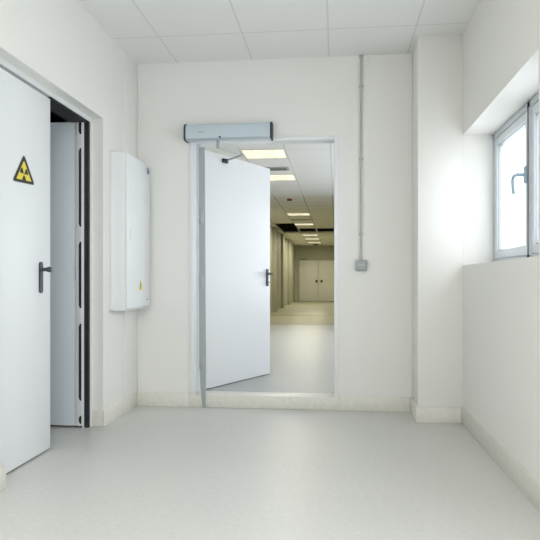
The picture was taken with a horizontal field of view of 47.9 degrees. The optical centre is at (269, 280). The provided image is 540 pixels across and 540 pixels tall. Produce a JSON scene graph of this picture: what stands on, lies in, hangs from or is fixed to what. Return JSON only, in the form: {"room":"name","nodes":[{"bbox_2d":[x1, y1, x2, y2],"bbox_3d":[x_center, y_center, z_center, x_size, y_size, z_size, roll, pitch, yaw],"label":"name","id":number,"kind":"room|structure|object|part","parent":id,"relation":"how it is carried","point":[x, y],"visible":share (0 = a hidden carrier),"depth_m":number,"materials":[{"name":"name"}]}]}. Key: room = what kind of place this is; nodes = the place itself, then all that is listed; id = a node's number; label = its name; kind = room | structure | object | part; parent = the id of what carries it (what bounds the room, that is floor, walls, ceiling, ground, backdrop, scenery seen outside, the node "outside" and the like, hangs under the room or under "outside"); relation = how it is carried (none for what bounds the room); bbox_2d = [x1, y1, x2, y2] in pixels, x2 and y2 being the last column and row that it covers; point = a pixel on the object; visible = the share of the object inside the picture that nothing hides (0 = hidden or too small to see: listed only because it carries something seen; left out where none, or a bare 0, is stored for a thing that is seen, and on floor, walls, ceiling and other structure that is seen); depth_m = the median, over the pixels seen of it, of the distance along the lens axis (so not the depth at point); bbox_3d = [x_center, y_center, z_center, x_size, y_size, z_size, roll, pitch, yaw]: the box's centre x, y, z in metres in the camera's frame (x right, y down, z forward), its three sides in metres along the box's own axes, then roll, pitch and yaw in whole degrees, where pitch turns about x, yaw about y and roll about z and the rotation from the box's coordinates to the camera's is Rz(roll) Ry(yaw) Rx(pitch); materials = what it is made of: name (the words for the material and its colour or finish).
{"room":"hospital corridor","nodes":[
{"label":"hospital corridor","id":0,"kind":"room"},
{"bbox_2d":[50,111,67,122],"bbox_3d":[-2.678,-1.650,4.214,2.565,0.100,4.600,0,0,6],"label":"ceiling","id":1,"kind":"structure","parent":0,"point":[54,117],"depth_m":5.99,"materials":[{"name":"black"}]},
{"bbox_2d":[0,0,122,409],"bbox_3d":[-1.619,-0.380,1.026,0.250,2.760,7.890,0,0,6],"label":"wall","id":2,"kind":"structure","parent":0,"point":[59,45],"depth_m":4.12,"materials":[{"name":"white paint"}]},
{"bbox_2d":[0,67,51,472],"bbox_3d":[-1.331,-0.045,3.268,0.121,2.066,0.670,0,0,6],"label":"door","id":3,"kind":"structure","parent":2,"relation":"in","point":[25,269],"depth_m":3.30,"materials":[{"name":"white paint"}]},
{"bbox_3d":[-1.310,-0.020,3.477,0.010,0.179,0.034,0,0,6],"label":"handle plate","id":4,"kind":"part","parent":3,"relation":"part of","materials":[{"name":"metal"}]},
{"bbox_3d":[-1.277,-0.066,3.473,0.058,0.032,0.032,0,0,6],"label":"knob","id":5,"kind":"part","parent":3,"relation":"part of","materials":[{"name":"metal"}]},
{"bbox_2d":[0,58,91,426],"bbox_3d":[-1.338,-0.060,3.553,0.083,2.121,1.307,0,0,6],"label":"door frame","id":6,"kind":"structure","parent":2,"relation":"attached to","point":[6,66],"depth_m":4.05,"materials":[{"name":"paint"}]},
{"bbox_2d":[50,122,81,425],"bbox_3d":[-1.625,-0.053,4.197,0.702,2.077,0.057,0,0,6],"label":"door","id":7,"kind":"structure","parent":2,"relation":"in","point":[65,137],"depth_m":4.15,"materials":[{"name":"grey paint"}]},
{"bbox_3d":[-1.300,-0.050,4.161,0.048,2.071,0.048,0,0,6],"label":"edge plate","id":8,"kind":"part","parent":7,"relation":"part of","materials":[{"name":"paint"}]},
{"bbox_2d":[48,97,89,427],"bbox_3d":[-1.327,-0.045,3.892,0.122,2.091,0.571,0,0,6],"label":"trim","id":9,"kind":"structure","parent":2,"relation":"attached to","point":[56,107],"depth_m":4.14,"materials":[{"name":"metal"}]},
{"bbox_2d":[0,392,137,491],"bbox_3d":[-1.535,0.944,0.984,0.106,0.112,7.824,0,0,6],"label":"baseboard","id":10,"kind":"structure","parent":2,"relation":"attached to","point":[101,418],"depth_m":4.26,"materials":[{"name":"beige stone"}]},
{"bbox_2d":[82,122,83,427],"bbox_3d":[-1.274,-0.040,4.143,0.012,2.080,0.007,0,0,6],"label":"trim","id":11,"kind":"structure","parent":2,"relation":"attached to","point":[82,122],"depth_m":4.14,"materials":[{"name":"paint"}]},
{"bbox_2d":[123,50,123,398],"bbox_3d":[-1.110,-0.426,4.578,0.014,2.629,0.014,0,0,6],"label":"trim","id":12,"kind":"structure","parent":2,"relation":"attached to","point":[123,50],"depth_m":4.58,"materials":[{"name":"white paint"}]},
{"bbox_2d":[110,151,149,310],"bbox_3d":[-1.042,-0.353,4.578,0.128,1.129,0.556,0,0,6],"label":"electrical cabinet","id":13,"kind":"object","parent":2,"relation":"attached to","point":[129,176],"visible":1,"depth_m":4.33,"materials":[{"name":"white metal"}]},
{"bbox_3d":[-0.991,-0.356,4.572,0.015,1.099,0.530,0,0,6],"label":"door","id":14,"kind":"part","parent":13,"relation":"part of","materials":[{"name":"white metal"}]},
{"bbox_2d":[124,50,137,398],"bbox_3d":[-1.089,-0.426,4.733,0.022,2.629,0.295,0,0,6],"label":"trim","id":15,"kind":"structure","parent":2,"relation":"attached to","point":[130,66],"depth_m":4.71,"materials":[{"name":"white paint"}]},
{"bbox_2d":[204,143,333,245],"bbox_3d":[1.631,-1.780,17.426,3.720,0.080,25.200,0,0,6],"label":"ceiling","id":16,"kind":"structure","parent":0,"point":[312,165],"depth_m":11.31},
{"bbox_2d":[240,148,287,158],"bbox_3d":[-0.073,-1.734,8.306,0.596,0.012,0.596,0,0,6],"label":"recessed light","id":17,"kind":"object","parent":16,"relation":"in","point":[248,153],"visible":1,"depth_m":8.27,"materials":[{"name":"beige plastic"}]},
{"bbox_2d":[265,167,289,170],"bbox_3d":[0.016,-1.731,9.403,0.560,0.018,0.260,0,0,6],"label":"ceiling vent","id":18,"kind":"object","parent":16,"relation":"in","point":[270,168],"visible":0.6,"depth_m":9.32,"materials":[{"name":"grey plastic"}]},
{"bbox_2d":[269,168,287,170],"bbox_3d":[0.015,-1.725,9.398,0.500,0.005,0.210,0,0,6],"label":"grille","id":19,"kind":"object","parent":18,"relation":"attached to","point":[271,169],"depth_m":9.39,"materials":[{"name":"metal"}]},
{"bbox_2d":[270,174,296,180],"bbox_3d":[0.132,-1.734,10.195,0.596,0.012,0.596,0,0,6],"label":"recessed light","id":20,"kind":"object","parent":16,"relation":"in","point":[273,177],"visible":0.66,"depth_m":10.19,"materials":[{"name":"beige plastic"}]},
{"bbox_2d":[286,213,309,215],"bbox_3d":[0.742,-1.734,15.812,0.596,0.012,0.596,0,0,6],"label":"recessed light","id":21,"kind":"object","parent":16,"relation":"in","point":[288,214],"visible":1,"depth_m":15.85,"materials":[{"name":"beige plastic"}]},
{"bbox_2d":[294,223,313,224],"bbox_3d":[1.044,-1.734,18.596,0.596,0.012,0.596,0,0,6],"label":"recessed light","id":22,"kind":"object","parent":16,"relation":"in","point":[294,223],"visible":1,"depth_m":18.46,"materials":[{"name":"beige plastic"}]},
{"bbox_2d":[302,234,317,235],"bbox_3d":[1.520,-1.734,22.970,0.596,0.012,0.596,0,0,6],"label":"recessed light","id":23,"kind":"object","parent":16,"relation":"in","point":[302,234],"visible":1,"depth_m":22.70,"materials":[{"name":"beige plastic"}]},
{"bbox_2d":[0,406,539,539],"bbox_3d":[-1.439,1.060,1.615,5.590,0.120,9.500,0,0,6],"label":"floor","id":24,"kind":"structure","parent":0,"point":[152,472],"depth_m":3.02,"materials":[{"name":"stone"}]},
{"bbox_2d":[189,391,341,409],"bbox_3d":[-0.036,0.950,4.851,1.203,0.100,0.182,0,0,6],"label":"step","id":25,"kind":"structure","parent":24,"relation":"on","point":[218,399],"depth_m":4.77,"materials":[{"name":"beige stone"}]},
{"bbox_2d":[206,325,333,392],"bbox_3d":[0.676,1.000,8.627,3.720,0.200,7.500,0,0,6],"label":"floor","id":26,"kind":"structure","parent":0,"point":[301,356],"depth_m":6.63,"materials":[{"name":"stone"}]},
{"bbox_2d":[138,54,411,397],"bbox_3d":[0.220,-0.380,4.824,3.085,2.760,0.160,0,0,6],"label":"wall","id":27,"kind":"structure","parent":0,"point":[313,96],"depth_m":4.71,"materials":[{"name":"white paint"}]},
{"bbox_2d":[184,122,272,163],"bbox_3d":[-0.298,-1.122,4.968,0.688,0.214,0.571,0,0,6],"label":"operator","id":28,"kind":"object","parent":27,"relation":"attached to","point":[216,133],"visible":1,"depth_m":4.70,"materials":[{"name":"silver metal"}]},
{"bbox_3d":[-0.322,-1.044,4.899,0.020,0.026,0.339,0,0,31],"label":"arm","id":29,"kind":"part","parent":28,"relation":"part of","materials":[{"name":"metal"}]},
{"bbox_2d":[199,147,272,407],"bbox_3d":[-0.304,-0.042,5.349,0.175,2.083,1.212,0,0,29],"label":"door","id":30,"kind":"structure","parent":27,"relation":"in","point":[234,196],"depth_m":5.35,"materials":[{"name":"white paint"}]},
{"bbox_3d":[-0.025,-0.033,5.818,0.009,0.165,0.035,0,0,32],"label":"handle plate","id":31,"kind":"part","parent":30,"relation":"part of","materials":[{"name":"metal"}]},
{"bbox_2d":[190,136,337,396],"bbox_3d":[-0.043,-0.113,4.860,1.171,2.025,0.197,0,0,6],"label":"door frame","id":32,"kind":"structure","parent":27,"relation":"attached to","point":[195,386],"depth_m":4.82,"materials":[{"name":"white paint"}]},
{"bbox_2d":[138,392,411,411],"bbox_3d":[0.006,0.944,4.760,2.171,0.112,0.018,0,0,6],"label":"baseboard","id":33,"kind":"structure","parent":27,"relation":"attached to","point":[168,399],"depth_m":4.68,"materials":[{"name":"beige stone"}]},
{"bbox_2d":[356,54,366,269],"bbox_3d":[0.701,-0.911,4.666,0.086,1.658,0.051,0,0,6],"label":"cable conduit","id":34,"kind":"object","parent":27,"relation":"attached to","point":[361,264],"visible":1,"depth_m":4.67,"materials":[{"name":"grey plastic"}]},
{"bbox_3d":[0.699,-0.121,4.646,0.070,0.064,0.005,0,0,6],"label":"lid","id":35,"kind":"part","parent":34,"relation":"part of","materials":[{"name":"grey plastic"}]},
{"bbox_2d":[77,0,479,63],"bbox_3d":[-0.266,-1.780,0.814,2.685,0.080,7.960,0,0,6],"label":"ceiling","id":36,"kind":"structure","parent":0,"point":[149,31],"depth_m":4.12,"materials":[{"name":"white tile"}]},
{"bbox_2d":[270,225,294,312],"bbox_3d":[-0.183,-0.370,17.573,0.120,2.740,25.100,0,0,6],"label":"wall","id":37,"kind":"structure","parent":0,"point":[292,247],"depth_m":23.97,"materials":[{"name":"beige paint"}]},
{"bbox_2d":[273,227,276,311],"bbox_3d":[0.173,-0.370,19.923,0.100,2.740,0.450,0,0,6],"label":"trim","id":38,"kind":"structure","parent":37,"relation":"attached to","point":[274,228],"depth_m":19.70,"materials":[{"name":"beige paint"}]},
{"bbox_2d":[281,234,283,307],"bbox_3d":[0.464,-0.370,22.607,0.100,2.740,0.450,0,0,6],"label":"trim","id":39,"kind":"structure","parent":37,"relation":"attached to","point":[282,235],"depth_m":22.38,"materials":[{"name":"beige paint"}]},
{"bbox_2d":[288,239,289,304],"bbox_3d":[0.799,-0.370,25.689,0.100,2.740,0.450,0,0,6],"label":"trim","id":40,"kind":"structure","parent":37,"relation":"attached to","point":[288,239],"depth_m":25.46,"materials":[{"name":"beige paint"}]},
{"bbox_2d":[270,301,333,324],"bbox_3d":[2.037,1.050,21.154,3.720,0.100,17.700,0,0,6],"label":"floor","id":41,"kind":"structure","parent":0,"point":[296,306],"depth_m":17.12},
{"bbox_2d":[270,312,333,315],"bbox_3d":[1.734,1.003,18.370,3.520,0.014,2.100,0,0,6],"label":"trim","id":42,"kind":"structure","parent":41,"relation":"on","point":[272,313],"depth_m":18.08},
{"bbox_2d":[276,223,333,231],"bbox_3d":[1.918,-2.040,20.060,3.820,0.500,4.400,0,0,6],"label":"ceiling","id":43,"kind":"structure","parent":0,"point":[286,227],"depth_m":22.34,"materials":[{"name":"black"}]},
{"bbox_2d":[295,246,333,300],"bbox_3d":[2.988,-0.395,29.912,3.720,2.790,0.120,0,0,6],"label":"wall","id":44,"kind":"structure","parent":0,"point":[300,251],"depth_m":29.98,"materials":[{"name":"beige paint"}]},
{"bbox_2d":[298,258,333,300],"bbox_3d":[2.799,-0.070,29.812,2.874,2.120,0.119,0,0,6],"label":"door","id":45,"kind":"structure","parent":44,"relation":"in","point":[316,275],"depth_m":29.88,"materials":[{"name":"wood"}]},
{"bbox_3d":[2.802,-1.080,29.836,2.874,0.100,0.069,0,0,6],"label":"rail","id":46,"kind":"part","parent":45,"relation":"part of","materials":[{"name":"beige paint"}]},
{"bbox_2d":[412,34,462,406],"bbox_3d":[1.223,-0.370,4.465,0.314,2.741,0.341,0,0,6],"label":"pillar","id":47,"kind":"structure","parent":0,"point":[437,60],"depth_m":4.30,"materials":[{"name":"white paint"}]},
{"bbox_2d":[410,398,460,422],"bbox_3d":[1.205,0.944,4.450,0.313,0.112,0.340,0,0,6],"label":"baseboard","id":48,"kind":"structure","parent":47,"relation":"attached to","point":[423,414],"depth_m":4.28,"materials":[{"name":"beige stone"}]},
{"bbox_2d":[463,0,539,482],"bbox_3d":[1.123,-0.380,0.703,0.300,2.760,7.840,0,0,6],"label":"wall","id":49,"kind":"structure","parent":0,"point":[501,39],"depth_m":3.46,"materials":[{"name":"white paint"}]},
{"bbox_2d":[461,407,539,511],"bbox_3d":[0.948,0.944,0.551,0.018,0.112,7.500,0,0,6],"label":"baseboard","id":50,"kind":"structure","parent":49,"relation":"attached to","point":[529,486],"depth_m":3.17,"materials":[{"name":"beige stone"}]},
{"bbox_2d":[493,104,526,261],"bbox_3d":[1.522,-0.561,3.861,0.127,0.923,0.786,0,0,6],"label":"window","id":51,"kind":"structure","parent":49,"relation":"in","point":[517,123],"depth_m":4.11,"materials":[{"name":"metal"}]},
{"bbox_3d":[1.452,-0.570,3.567,0.052,0.115,0.108,0,0,6],"label":"lever","id":52,"kind":"part","parent":51,"relation":"part of","materials":[{"name":"grey metal"}]},
{"bbox_3d":[1.478,-0.615,3.520,0.015,0.100,0.034,0,0,6],"label":"handle","id":53,"kind":"part","parent":51,"relation":"part of","materials":[{"name":"grey metal"}]},
{"bbox_2d":[527,103,527,256],"bbox_3d":[1.502,-0.564,3.466,0.063,0.907,0.006,0,0,6],"label":"window frame","id":54,"kind":"structure","parent":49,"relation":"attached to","point":[527,103],"depth_m":3.47,"materials":[{"name":"grey metal"}]},
{"bbox_2d":[528,92,538,256],"bbox_3d":[1.437,-0.561,3.076,0.127,0.923,0.786,0,0,6],"label":"window","id":55,"kind":"structure","parent":49,"relation":"in","point":[533,104],"depth_m":3.39,"materials":[{"name":"metal"}]},
{"bbox_3d":[1.462,-0.568,3.068,0.052,0.831,0.731,0,0,6],"label":"sash","id":56,"kind":"part","parent":55,"relation":"part of","materials":[{"name":"grey metal"}]}
]}

